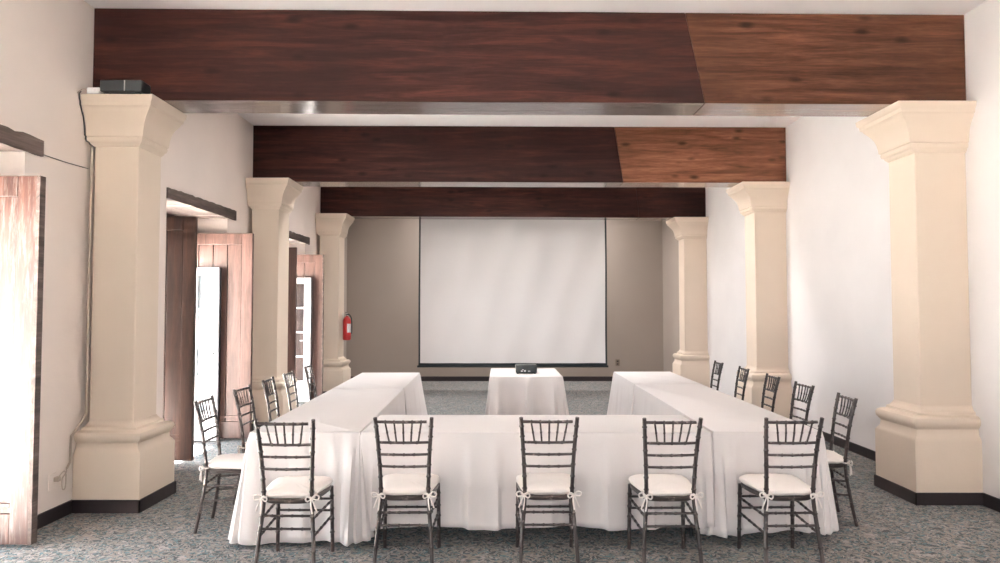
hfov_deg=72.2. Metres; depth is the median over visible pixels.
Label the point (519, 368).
projector
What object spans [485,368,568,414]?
tablecloth
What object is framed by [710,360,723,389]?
chair
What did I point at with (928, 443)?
pillar
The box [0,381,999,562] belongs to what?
floor
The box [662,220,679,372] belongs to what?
wall
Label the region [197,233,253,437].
door
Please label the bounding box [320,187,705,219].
ceiling beam
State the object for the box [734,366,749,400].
chair
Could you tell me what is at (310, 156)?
ceiling beam
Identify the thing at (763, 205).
pillar
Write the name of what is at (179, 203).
trim
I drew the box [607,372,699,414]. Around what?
tablecloth
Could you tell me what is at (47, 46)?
wall
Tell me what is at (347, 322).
fire extinguisher
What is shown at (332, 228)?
pillar
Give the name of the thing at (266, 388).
chair
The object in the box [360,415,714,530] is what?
tablecloth
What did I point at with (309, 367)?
chair
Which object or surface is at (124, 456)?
pillar
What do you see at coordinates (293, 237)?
trim
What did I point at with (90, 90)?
power adapter
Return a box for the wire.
[44,155,88,168]
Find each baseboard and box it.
[37,438,226,529]
[351,376,612,380]
[794,420,999,511]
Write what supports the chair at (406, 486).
on the floor
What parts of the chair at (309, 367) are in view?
post, post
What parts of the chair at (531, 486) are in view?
leg, post, seat, rail, rail, rail, rail, leg, post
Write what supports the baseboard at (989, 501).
attached to the wall at (838, 245)
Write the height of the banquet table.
0.747 m
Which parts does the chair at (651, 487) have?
leg, post, seat, rail, rail, rail, rail, leg, post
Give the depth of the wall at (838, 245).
7.69 m
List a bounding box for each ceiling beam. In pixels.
[93,8,965,116]
[253,126,785,187]
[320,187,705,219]
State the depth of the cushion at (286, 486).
4.24 m
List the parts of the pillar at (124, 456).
baseboard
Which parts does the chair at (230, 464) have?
post, rail, rail, rail, rail, post, seat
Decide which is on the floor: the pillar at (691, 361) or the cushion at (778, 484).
the pillar at (691, 361)
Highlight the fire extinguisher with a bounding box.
[342,312,351,339]
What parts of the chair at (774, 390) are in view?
post, post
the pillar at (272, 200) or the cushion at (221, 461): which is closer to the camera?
the cushion at (221, 461)
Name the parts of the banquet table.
leg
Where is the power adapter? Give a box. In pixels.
[77,87,102,93]
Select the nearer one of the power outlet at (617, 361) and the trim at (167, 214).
the trim at (167, 214)
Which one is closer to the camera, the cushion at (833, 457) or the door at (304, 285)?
the cushion at (833, 457)
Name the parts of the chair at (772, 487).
leg, post, seat, rail, rail, leg, rail, rail, post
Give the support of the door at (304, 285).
in the wall at (47, 46)
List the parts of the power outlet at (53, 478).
plate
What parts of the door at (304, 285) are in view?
glass pane, handle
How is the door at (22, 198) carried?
in the wall at (47, 46)
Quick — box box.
[100,80,150,93]
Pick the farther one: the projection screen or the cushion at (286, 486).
the projection screen
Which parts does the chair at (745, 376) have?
post, post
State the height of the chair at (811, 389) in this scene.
0.935 m
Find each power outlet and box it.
[48,467,66,490]
[615,359,619,365]
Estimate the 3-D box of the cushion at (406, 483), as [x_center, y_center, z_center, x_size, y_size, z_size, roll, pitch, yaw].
[-0.588,1.294,4.412,0.385,0.064,0.408,0,-2,0]
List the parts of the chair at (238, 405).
post, rail, post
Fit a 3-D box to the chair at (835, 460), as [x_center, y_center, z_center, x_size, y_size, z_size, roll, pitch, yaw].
[2.430,1.334,5.237,0.489,0.935,0.410,0,-2,6]
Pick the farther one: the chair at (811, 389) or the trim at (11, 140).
the chair at (811, 389)
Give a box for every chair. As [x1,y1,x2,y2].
[193,395,244,533]
[232,384,255,504]
[253,419,334,562]
[262,376,279,421]
[283,370,298,410]
[303,363,316,399]
[371,417,440,562]
[515,417,581,562]
[627,417,703,562]
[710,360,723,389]
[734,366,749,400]
[737,417,824,562]
[761,373,780,411]
[789,381,814,424]
[826,392,857,526]
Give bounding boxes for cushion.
[208,453,244,468]
[266,476,332,497]
[383,473,439,494]
[516,473,574,494]
[628,474,691,495]
[739,474,810,495]
[826,450,843,463]
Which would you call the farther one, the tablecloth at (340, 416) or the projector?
the projector
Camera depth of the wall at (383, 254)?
14.99 m
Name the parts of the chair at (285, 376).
post, post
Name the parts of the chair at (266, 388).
post, post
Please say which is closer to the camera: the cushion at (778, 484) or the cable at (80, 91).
the cushion at (778, 484)
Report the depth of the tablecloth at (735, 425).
4.67 m
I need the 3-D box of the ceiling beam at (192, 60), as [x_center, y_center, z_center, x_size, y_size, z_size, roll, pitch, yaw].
[0.285,-1.863,5.900,7.274,0.768,0.380,0,-2,-1]
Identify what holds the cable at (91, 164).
attached to the wall at (47, 46)
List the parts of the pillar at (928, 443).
baseboard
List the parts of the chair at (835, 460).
post, seat, rail, rail, rail, post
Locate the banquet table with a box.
[379,528,692,535]
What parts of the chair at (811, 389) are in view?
post, rail, rail, post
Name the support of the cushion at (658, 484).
on the chair at (651, 487)
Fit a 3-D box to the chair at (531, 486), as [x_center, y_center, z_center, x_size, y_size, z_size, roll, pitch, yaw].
[0.297,1.302,4.383,0.409,0.935,0.489,0,-2,-1]
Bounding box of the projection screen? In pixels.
[417,219,607,366]
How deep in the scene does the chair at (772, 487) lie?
4.20 m
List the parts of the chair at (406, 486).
post, leg, rail, rail, rail, rail, seat, post, leg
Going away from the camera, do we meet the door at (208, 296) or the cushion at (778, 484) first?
the cushion at (778, 484)
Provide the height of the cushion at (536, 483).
0.064 m
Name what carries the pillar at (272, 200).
on the floor
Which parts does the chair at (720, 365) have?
post, post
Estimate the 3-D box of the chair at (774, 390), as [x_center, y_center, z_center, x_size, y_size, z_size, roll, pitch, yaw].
[2.493,1.393,6.805,0.489,0.935,0.409,0,-2,3]
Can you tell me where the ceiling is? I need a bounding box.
[84,0,986,126]
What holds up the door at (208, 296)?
in the wall at (47, 46)
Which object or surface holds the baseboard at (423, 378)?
attached to the wall at (383, 254)
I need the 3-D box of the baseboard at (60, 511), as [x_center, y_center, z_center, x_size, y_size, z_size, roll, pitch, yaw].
[-3.342,1.732,4.763,0.015,0.100,17.050,0,-2,0]
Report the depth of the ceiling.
5.69 m
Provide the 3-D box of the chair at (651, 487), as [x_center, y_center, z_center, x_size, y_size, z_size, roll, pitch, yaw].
[1.043,1.300,4.353,0.410,0.935,0.489,0,-2,-1]
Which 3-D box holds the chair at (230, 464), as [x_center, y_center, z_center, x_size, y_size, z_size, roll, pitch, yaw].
[-1.971,1.327,5.067,0.489,0.935,0.410,0,-2,-4]
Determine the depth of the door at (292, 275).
10.47 m
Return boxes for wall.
[0,0,346,513]
[346,219,663,375]
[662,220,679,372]
[705,0,999,498]
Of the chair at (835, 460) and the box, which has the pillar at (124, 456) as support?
the box
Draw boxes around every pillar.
[72,94,186,512]
[245,178,303,430]
[315,213,354,392]
[666,217,709,386]
[726,182,792,419]
[855,101,982,504]
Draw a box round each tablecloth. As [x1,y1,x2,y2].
[228,388,404,546]
[333,373,427,414]
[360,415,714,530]
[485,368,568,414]
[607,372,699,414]
[633,384,838,537]
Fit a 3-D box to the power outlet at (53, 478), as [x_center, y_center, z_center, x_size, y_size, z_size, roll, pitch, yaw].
[-3.322,1.501,5.181,0.056,0.154,0.199,0,-2,0]
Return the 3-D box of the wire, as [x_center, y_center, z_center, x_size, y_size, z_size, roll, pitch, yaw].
[-3.334,-0.919,5.269,0.017,0.013,0.541,0,-2,1]
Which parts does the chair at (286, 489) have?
post, leg, rail, rail, rail, rail, seat, post, leg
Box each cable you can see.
[66,147,92,468]
[79,91,93,146]
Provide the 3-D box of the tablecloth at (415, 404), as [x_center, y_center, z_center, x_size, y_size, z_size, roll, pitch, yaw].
[-1.408,1.507,8.066,1.054,0.719,1.901,0,-2,-1]
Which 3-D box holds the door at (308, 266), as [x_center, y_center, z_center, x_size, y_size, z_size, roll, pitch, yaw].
[-3.479,0.776,11.639,0.962,2.470,0.058,0,-2,0]
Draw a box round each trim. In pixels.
[0,124,43,156]
[166,187,236,220]
[166,213,178,216]
[289,231,309,244]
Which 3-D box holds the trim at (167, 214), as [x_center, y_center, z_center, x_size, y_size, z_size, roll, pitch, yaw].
[-3.930,0.540,7.615,0.120,2.698,1.536,0,-2,0]
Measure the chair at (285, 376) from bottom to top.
0.935 m
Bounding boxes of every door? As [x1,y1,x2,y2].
[0,176,45,544]
[163,217,197,460]
[194,267,220,440]
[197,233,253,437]
[287,247,296,377]
[296,278,311,401]
[297,254,323,398]
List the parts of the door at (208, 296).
glass pane, handle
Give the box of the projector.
[515,364,536,373]
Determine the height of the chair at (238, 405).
0.935 m
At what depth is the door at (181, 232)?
7.08 m

